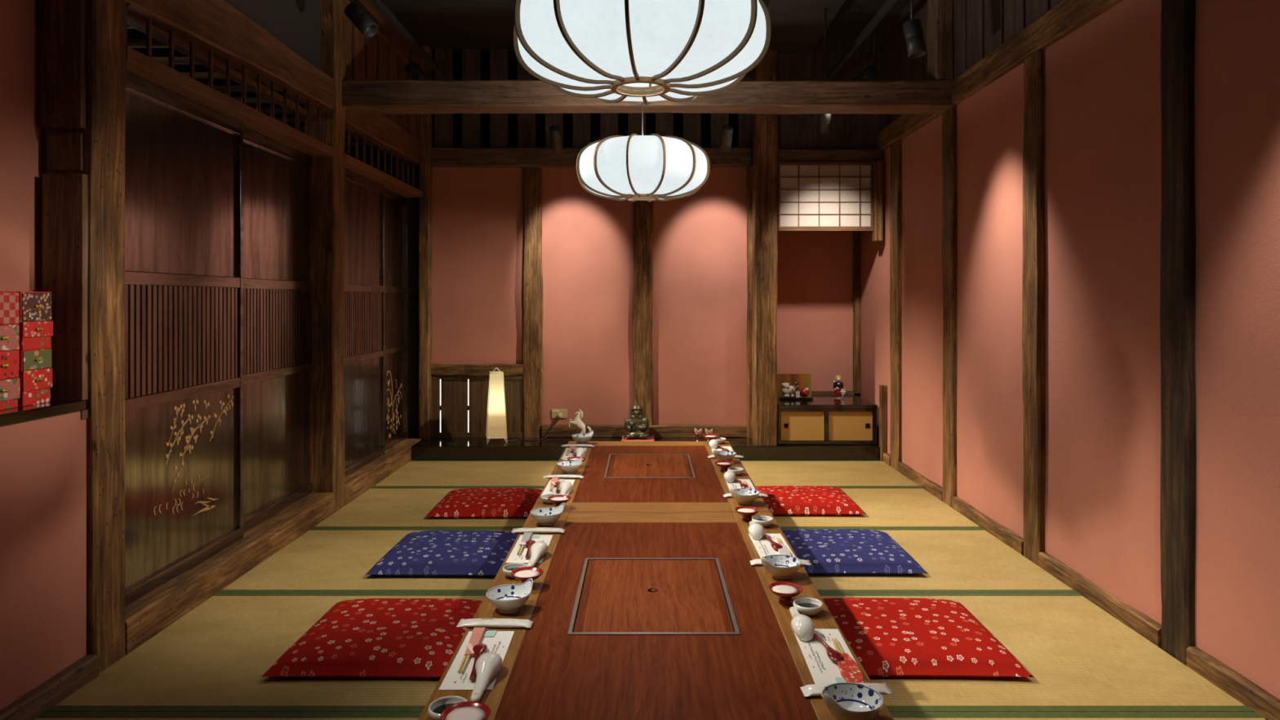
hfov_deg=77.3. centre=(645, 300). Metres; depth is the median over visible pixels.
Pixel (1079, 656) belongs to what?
mat
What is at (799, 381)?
folding screen
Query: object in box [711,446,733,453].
menu sheet
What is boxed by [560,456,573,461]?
sauce dish
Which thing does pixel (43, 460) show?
wall
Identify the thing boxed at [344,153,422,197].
trim
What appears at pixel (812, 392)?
trim
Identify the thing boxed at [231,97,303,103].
trim
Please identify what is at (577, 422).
horse figurine
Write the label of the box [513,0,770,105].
paper lantern
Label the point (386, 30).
trim
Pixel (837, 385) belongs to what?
doll
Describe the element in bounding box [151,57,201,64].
trim
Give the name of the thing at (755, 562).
packet
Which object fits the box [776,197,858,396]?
wall
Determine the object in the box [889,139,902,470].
trim
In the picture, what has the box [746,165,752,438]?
trim
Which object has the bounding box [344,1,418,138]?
wall
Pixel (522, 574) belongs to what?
cup
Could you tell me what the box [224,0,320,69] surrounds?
wall
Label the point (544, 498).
sauce dish
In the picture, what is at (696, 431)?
ornament
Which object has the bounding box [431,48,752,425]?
wall
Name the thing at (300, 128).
trim
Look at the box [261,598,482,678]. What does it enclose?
floor cushion
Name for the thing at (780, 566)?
bowl
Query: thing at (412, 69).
spotlight
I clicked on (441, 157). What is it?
trim
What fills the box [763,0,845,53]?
ceiling
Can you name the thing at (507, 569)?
sauce dish
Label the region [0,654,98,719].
baseboard
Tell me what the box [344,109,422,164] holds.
trim
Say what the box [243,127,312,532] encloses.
door
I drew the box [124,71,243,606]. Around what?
door
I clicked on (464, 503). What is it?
floor cushion
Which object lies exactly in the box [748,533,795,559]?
menu sheet
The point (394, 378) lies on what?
painting
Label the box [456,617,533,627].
packet
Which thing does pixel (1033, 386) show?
trim
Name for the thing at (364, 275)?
door
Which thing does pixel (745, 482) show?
chopsticks
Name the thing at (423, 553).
floor cushion
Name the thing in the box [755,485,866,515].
floor cushion
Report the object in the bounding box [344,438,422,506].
trim
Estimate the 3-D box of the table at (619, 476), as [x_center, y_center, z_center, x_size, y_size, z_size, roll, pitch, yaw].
[0.021,0.958,3.727,0.895,0.351,1.494,0,0,0]
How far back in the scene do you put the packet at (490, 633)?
1.88 m
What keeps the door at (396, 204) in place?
in the wall at (133, 33)
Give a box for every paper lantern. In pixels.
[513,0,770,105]
[576,101,710,201]
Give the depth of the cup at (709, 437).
4.42 m
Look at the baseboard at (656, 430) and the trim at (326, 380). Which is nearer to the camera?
the trim at (326, 380)
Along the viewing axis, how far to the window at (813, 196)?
5.73 m
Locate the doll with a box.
[833,375,845,398]
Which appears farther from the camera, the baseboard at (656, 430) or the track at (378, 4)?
the baseboard at (656, 430)
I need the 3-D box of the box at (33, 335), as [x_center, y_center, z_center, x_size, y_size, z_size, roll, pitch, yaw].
[-1.782,0.099,2.298,0.092,0.079,0.114,0,0,0]
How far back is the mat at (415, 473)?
5.25 m
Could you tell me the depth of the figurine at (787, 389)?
6.03 m
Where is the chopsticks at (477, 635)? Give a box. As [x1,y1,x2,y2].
[457,627,488,672]
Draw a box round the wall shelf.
[0,399,88,426]
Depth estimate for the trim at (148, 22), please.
3.29 m
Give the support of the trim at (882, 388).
attached to the wall at (1103, 124)
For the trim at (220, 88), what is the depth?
4.44 m
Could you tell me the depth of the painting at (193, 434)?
3.12 m
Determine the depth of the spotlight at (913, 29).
3.83 m
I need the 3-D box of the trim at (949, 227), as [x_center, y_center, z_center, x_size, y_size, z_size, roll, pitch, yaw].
[1.710,0.050,4.470,0.058,2.250,0.147,0,0,0]
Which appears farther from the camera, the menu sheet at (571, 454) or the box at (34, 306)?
the menu sheet at (571, 454)
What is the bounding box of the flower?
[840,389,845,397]
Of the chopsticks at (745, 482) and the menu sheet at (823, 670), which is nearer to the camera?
the menu sheet at (823, 670)
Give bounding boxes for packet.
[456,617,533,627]
[482,630,497,637]
[511,527,564,533]
[530,534,539,537]
[542,474,583,478]
[560,444,594,447]
[707,454,743,457]
[723,493,768,497]
[750,559,811,565]
[800,682,893,697]
[835,676,846,683]
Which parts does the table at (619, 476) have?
metal frame, lid, panel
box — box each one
[0,291,51,321]
[0,292,19,324]
[0,324,19,351]
[0,350,19,380]
[0,377,19,410]
[17,368,52,406]
[18,320,53,350]
[18,348,51,371]
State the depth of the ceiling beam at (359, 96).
4.39 m
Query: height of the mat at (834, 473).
0.051 m
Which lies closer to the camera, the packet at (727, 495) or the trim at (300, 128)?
the packet at (727, 495)
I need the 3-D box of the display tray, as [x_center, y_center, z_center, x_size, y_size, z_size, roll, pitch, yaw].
[1.137,0.737,6.055,0.250,0.016,0.090,0,0,0]
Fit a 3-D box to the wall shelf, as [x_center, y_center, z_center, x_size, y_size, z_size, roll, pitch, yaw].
[-1.756,0.312,0.569,0.148,0.031,3.698,0,0,0]
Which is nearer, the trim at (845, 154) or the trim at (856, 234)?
the trim at (845, 154)
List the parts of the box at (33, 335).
drawer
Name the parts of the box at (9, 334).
bell pull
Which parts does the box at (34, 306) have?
drawer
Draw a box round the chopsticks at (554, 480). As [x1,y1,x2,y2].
[550,477,559,490]
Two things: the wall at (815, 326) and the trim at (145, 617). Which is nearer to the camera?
the trim at (145, 617)
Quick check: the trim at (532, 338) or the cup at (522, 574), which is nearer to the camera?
the cup at (522, 574)
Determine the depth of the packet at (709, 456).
3.98 m
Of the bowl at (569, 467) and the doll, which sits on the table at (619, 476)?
the bowl at (569, 467)
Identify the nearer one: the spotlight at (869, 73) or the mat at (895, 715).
the mat at (895, 715)
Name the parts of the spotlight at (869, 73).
stem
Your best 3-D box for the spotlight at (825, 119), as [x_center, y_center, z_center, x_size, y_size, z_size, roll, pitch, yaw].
[1.120,-1.476,4.961,0.072,0.877,0.165,0,0,16]
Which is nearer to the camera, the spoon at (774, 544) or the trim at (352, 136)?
the spoon at (774, 544)
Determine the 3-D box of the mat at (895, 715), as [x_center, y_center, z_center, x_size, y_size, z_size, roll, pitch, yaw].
[0.848,1.159,1.772,1.673,0.051,0.873,0,0,0]
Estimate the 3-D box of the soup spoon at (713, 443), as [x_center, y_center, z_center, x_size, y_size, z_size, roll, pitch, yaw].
[0.370,0.762,4.321,0.054,0.041,0.177,0,0,4]
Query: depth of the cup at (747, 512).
2.85 m
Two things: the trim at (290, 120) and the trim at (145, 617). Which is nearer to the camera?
the trim at (145, 617)
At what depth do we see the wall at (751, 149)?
6.09 m
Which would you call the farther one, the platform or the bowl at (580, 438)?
the platform
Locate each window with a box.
[440,379,468,432]
[777,161,873,231]
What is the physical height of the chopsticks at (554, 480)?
0.010 m
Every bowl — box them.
[485,577,533,613]
[530,502,564,526]
[556,457,582,474]
[572,430,593,444]
[712,449,736,461]
[729,488,759,505]
[760,554,801,579]
[821,682,884,719]
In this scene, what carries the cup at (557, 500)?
on the table at (619, 476)
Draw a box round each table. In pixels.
[417,511,893,719]
[531,441,770,512]
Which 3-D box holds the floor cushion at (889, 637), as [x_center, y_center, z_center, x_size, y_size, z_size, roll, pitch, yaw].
[0.865,1.097,2.665,0.590,0.072,0.570,0,0,1]
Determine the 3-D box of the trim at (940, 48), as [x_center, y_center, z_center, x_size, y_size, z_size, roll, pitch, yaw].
[1.650,-1.558,4.470,0.106,0.705,0.146,0,0,0]
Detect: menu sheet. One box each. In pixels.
[438,631,514,689]
[505,534,552,563]
[541,479,575,495]
[562,448,586,457]
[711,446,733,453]
[725,479,755,492]
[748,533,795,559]
[794,628,866,684]
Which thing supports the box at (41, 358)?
on the box at (35, 385)
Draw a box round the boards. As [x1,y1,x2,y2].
[431,374,523,437]
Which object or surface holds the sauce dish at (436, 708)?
on the table at (634, 615)
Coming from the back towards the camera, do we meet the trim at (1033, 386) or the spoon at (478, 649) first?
the trim at (1033, 386)
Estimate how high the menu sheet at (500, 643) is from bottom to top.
0.001 m
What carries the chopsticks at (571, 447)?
on the menu sheet at (571, 454)
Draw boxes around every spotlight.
[344,0,378,37]
[404,49,430,79]
[549,113,562,152]
[720,113,733,152]
[819,8,831,134]
[851,35,879,80]
[902,0,926,58]
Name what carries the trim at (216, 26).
attached to the wall at (296, 24)
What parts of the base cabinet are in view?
sliding door, sliding door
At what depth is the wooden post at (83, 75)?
2.42 m
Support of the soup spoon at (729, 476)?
on the menu sheet at (734, 485)
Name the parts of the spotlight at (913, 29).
stem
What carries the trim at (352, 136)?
attached to the wall at (133, 33)
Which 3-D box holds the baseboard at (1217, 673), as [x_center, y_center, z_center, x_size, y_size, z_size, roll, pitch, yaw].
[1.712,1.128,2.046,0.061,0.108,0.887,0,0,0]
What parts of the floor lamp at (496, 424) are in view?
lamp shade, wire frame, power cord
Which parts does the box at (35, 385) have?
drawer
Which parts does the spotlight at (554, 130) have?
stem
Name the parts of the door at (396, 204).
panel, panel, ribbed panel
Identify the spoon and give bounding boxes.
[469,643,487,680]
[470,652,502,702]
[524,539,535,558]
[527,541,548,566]
[555,481,561,493]
[558,480,572,494]
[574,447,585,456]
[708,439,719,448]
[723,471,736,482]
[734,479,748,488]
[747,520,764,539]
[763,534,782,550]
[789,606,814,641]
[813,632,844,663]
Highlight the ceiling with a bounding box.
[380,0,911,51]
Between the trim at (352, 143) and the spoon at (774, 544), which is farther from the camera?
the trim at (352, 143)
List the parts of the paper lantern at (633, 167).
hanging cord, lamp shade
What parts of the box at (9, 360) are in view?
bell pull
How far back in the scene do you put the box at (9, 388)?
2.19 m
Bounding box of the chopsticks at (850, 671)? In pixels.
[831,637,864,683]
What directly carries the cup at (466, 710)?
on the table at (634, 615)
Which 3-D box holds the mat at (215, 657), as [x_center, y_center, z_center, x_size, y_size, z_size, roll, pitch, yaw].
[-0.828,1.159,2.660,1.673,0.051,0.898,0,0,0]
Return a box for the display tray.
[777,396,813,399]
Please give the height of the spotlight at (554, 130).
0.933 m
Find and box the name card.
[795,391,799,397]
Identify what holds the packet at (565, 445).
on the table at (619, 476)
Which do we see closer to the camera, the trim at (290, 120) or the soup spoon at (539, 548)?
the soup spoon at (539, 548)
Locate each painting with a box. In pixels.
[153,394,234,515]
[386,370,402,438]
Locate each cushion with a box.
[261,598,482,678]
[364,530,519,577]
[425,488,542,518]
[621,435,654,441]
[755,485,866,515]
[782,528,927,575]
[822,597,1034,678]
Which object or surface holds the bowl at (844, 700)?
on the table at (634, 615)
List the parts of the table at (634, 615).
metal frame, lid, panel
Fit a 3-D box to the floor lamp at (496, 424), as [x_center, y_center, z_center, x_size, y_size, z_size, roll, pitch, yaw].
[-0.879,0.759,5.890,0.609,0.548,0.172,0,0,-24]
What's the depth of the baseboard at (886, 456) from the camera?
5.58 m
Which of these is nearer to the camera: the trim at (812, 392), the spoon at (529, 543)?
the spoon at (529, 543)
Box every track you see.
[369,0,450,79]
[822,0,897,80]
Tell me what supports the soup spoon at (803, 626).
on the menu sheet at (823, 670)
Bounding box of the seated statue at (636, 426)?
[623,404,648,439]
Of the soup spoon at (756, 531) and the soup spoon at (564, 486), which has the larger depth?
the soup spoon at (564, 486)
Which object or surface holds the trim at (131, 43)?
attached to the wall at (133, 33)
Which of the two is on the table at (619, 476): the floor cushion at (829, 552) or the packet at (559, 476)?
the packet at (559, 476)
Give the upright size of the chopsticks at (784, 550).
0.008 m
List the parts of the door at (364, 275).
panel, panel, ribbed panel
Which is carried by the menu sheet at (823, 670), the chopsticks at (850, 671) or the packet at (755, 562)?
the chopsticks at (850, 671)
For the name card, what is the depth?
6.03 m
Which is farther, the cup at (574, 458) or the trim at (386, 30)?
the trim at (386, 30)
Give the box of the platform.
[411,436,879,460]
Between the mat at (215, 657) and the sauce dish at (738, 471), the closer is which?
the mat at (215, 657)
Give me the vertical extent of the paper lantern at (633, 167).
1.427 m
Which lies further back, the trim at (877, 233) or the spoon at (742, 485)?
the trim at (877, 233)
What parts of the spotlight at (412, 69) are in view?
stem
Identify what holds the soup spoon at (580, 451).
on the menu sheet at (571, 454)
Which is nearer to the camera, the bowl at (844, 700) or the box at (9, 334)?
the bowl at (844, 700)
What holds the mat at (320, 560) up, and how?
on the floor
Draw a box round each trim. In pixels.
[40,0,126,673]
[124,493,333,655]
[125,0,333,109]
[125,7,320,141]
[125,45,333,155]
[127,40,168,48]
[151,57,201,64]
[180,71,255,79]
[213,85,280,92]
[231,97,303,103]
[253,107,305,113]
[274,117,305,123]
[291,126,345,131]
[304,0,345,512]
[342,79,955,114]
[344,0,421,69]
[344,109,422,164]
[344,133,355,138]
[344,141,369,146]
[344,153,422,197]
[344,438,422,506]
[346,127,414,186]
[418,45,432,439]
[431,146,751,168]
[431,363,523,376]
[522,166,542,437]
[632,200,653,425]
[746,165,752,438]
[751,49,777,445]
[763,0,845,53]
[777,148,881,161]
[811,391,853,394]
[853,231,860,393]
[871,160,883,241]
[876,0,1123,151]
[879,384,886,461]
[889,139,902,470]
[927,0,954,79]
[942,105,957,507]
[1022,49,1045,565]
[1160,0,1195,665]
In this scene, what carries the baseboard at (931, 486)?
attached to the wall at (1103, 124)
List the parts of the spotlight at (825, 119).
stem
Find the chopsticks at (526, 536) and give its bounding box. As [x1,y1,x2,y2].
[516,532,534,554]
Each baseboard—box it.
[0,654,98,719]
[542,424,746,437]
[883,452,890,466]
[897,462,942,501]
[951,496,1023,555]
[1038,551,1161,648]
[1186,646,1279,719]
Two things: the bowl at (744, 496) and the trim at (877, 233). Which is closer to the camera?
the bowl at (744, 496)
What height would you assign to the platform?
0.150 m
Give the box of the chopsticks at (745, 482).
[743,480,751,488]
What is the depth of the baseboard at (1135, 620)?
2.95 m
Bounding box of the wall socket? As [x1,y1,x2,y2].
[551,408,567,417]
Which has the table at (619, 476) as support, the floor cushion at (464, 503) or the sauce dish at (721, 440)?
the sauce dish at (721, 440)
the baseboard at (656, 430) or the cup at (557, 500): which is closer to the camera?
the cup at (557, 500)
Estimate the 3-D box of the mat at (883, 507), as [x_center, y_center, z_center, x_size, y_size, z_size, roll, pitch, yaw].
[0.848,1.159,4.430,1.673,0.051,0.878,0,0,0]
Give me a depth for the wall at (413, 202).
6.10 m
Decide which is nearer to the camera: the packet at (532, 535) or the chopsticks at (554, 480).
the packet at (532, 535)
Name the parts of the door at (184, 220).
panel, panel, ribbed panel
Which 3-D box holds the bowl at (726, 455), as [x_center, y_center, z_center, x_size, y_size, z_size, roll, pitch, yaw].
[0.386,0.751,3.890,0.116,0.067,0.113,0,0,-4]
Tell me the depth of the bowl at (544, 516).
2.80 m
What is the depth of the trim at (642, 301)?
6.06 m
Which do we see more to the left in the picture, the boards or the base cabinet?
the boards
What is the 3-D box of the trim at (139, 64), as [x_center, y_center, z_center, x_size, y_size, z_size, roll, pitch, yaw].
[-1.748,-0.797,3.430,0.165,0.046,1.716,0,0,0]
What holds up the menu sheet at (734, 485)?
on the table at (619, 476)
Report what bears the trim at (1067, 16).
attached to the wall at (1103, 124)
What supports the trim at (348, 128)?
attached to the wall at (133, 33)
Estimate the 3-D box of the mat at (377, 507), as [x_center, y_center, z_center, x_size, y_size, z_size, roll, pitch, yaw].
[-0.828,1.159,4.430,1.673,0.051,0.878,0,0,0]
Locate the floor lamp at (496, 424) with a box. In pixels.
[485,367,562,445]
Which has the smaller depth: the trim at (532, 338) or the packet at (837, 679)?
the packet at (837, 679)
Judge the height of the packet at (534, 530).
0.012 m
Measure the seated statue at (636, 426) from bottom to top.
0.249 m
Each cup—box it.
[440,701,490,719]
[511,566,543,587]
[547,494,571,508]
[567,456,586,466]
[702,434,719,443]
[715,460,733,471]
[734,506,759,521]
[768,581,803,605]
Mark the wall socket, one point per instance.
(555, 412)
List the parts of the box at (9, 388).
bell pull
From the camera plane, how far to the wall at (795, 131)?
5.80 m
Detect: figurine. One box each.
[568,408,591,433]
[781,382,795,397]
[799,387,808,396]
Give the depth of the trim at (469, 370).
6.05 m
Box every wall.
[0,0,86,710]
[44,28,395,177]
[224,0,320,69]
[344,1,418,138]
[398,159,418,438]
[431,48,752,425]
[751,149,752,165]
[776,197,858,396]
[777,36,879,149]
[858,0,1279,699]
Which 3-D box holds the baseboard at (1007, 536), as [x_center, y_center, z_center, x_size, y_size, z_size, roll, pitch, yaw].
[1.712,1.128,3.988,0.061,0.108,0.818,0,0,0]
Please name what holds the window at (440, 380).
in the wall at (700, 244)
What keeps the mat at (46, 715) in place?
on the floor
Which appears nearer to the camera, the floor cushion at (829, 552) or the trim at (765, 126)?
the floor cushion at (829, 552)
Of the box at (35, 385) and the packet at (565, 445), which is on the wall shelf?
the box at (35, 385)
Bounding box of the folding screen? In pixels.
[777,373,811,396]
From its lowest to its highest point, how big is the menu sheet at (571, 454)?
0.001 m
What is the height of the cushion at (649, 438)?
0.020 m
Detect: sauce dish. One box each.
[427,695,466,719]
[502,562,528,578]
[540,493,556,503]
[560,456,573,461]
[715,437,726,444]
[727,466,744,475]
[751,515,773,527]
[792,597,823,616]
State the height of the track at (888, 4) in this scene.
0.030 m
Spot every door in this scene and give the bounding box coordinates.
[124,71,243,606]
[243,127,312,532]
[343,168,385,477]
[385,188,408,450]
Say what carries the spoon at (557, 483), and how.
on the menu sheet at (547, 491)
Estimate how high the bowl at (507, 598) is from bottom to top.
0.067 m
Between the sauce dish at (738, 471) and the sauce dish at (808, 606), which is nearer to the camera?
the sauce dish at (808, 606)
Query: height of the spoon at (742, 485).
0.013 m
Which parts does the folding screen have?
panel, panel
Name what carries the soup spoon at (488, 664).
on the menu sheet at (500, 643)
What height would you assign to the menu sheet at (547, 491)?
0.001 m
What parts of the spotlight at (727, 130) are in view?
stem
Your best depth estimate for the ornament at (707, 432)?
5.84 m
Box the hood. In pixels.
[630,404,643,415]
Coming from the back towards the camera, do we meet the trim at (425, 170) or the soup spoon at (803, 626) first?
the trim at (425, 170)
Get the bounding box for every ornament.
[694,427,702,441]
[705,428,712,441]
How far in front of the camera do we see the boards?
6.08 m
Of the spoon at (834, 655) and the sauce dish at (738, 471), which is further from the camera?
the sauce dish at (738, 471)
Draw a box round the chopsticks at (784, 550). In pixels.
[776,537,791,555]
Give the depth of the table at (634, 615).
1.91 m
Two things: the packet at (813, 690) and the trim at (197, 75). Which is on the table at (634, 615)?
the packet at (813, 690)
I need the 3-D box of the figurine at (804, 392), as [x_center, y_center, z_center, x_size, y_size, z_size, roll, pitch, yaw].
[1.203,0.690,6.048,0.076,0.072,0.062,0,0,0]
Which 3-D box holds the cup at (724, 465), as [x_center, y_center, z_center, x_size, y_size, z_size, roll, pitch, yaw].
[0.365,0.765,3.682,0.089,0.040,0.089,0,0,0]
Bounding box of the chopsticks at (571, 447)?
[565,446,575,455]
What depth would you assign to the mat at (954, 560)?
3.36 m
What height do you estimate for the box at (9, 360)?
0.077 m
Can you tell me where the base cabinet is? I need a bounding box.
[777,394,877,444]
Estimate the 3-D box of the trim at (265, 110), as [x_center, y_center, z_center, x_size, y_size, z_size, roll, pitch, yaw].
[-2.530,-1.180,4.973,1.340,0.030,0.025,0,0,0]
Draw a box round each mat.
[34,711,422,719]
[46,592,486,711]
[217,528,516,592]
[312,487,543,528]
[372,460,558,487]
[740,460,921,487]
[773,487,982,528]
[780,528,1077,592]
[818,592,1253,711]
[889,711,1266,719]
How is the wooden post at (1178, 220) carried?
attached to the wall at (1103, 124)
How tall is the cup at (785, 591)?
0.040 m
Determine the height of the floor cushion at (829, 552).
0.072 m
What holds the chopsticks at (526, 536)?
on the menu sheet at (513, 557)
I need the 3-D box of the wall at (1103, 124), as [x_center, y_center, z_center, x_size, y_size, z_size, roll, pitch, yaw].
[1.750,-0.365,2.560,0.100,3.100,7.720,0,0,0]
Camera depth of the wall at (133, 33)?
6.22 m
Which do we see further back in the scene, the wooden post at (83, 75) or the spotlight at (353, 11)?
the spotlight at (353, 11)
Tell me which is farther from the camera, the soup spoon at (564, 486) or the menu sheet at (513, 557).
the soup spoon at (564, 486)
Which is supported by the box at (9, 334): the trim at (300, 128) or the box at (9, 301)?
the box at (9, 301)
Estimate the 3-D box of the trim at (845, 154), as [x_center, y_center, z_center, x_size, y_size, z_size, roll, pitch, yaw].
[1.325,-1.046,5.800,0.750,0.095,0.126,0,0,0]
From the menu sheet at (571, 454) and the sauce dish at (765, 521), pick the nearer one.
the sauce dish at (765, 521)
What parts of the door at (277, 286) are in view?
panel, panel, ribbed panel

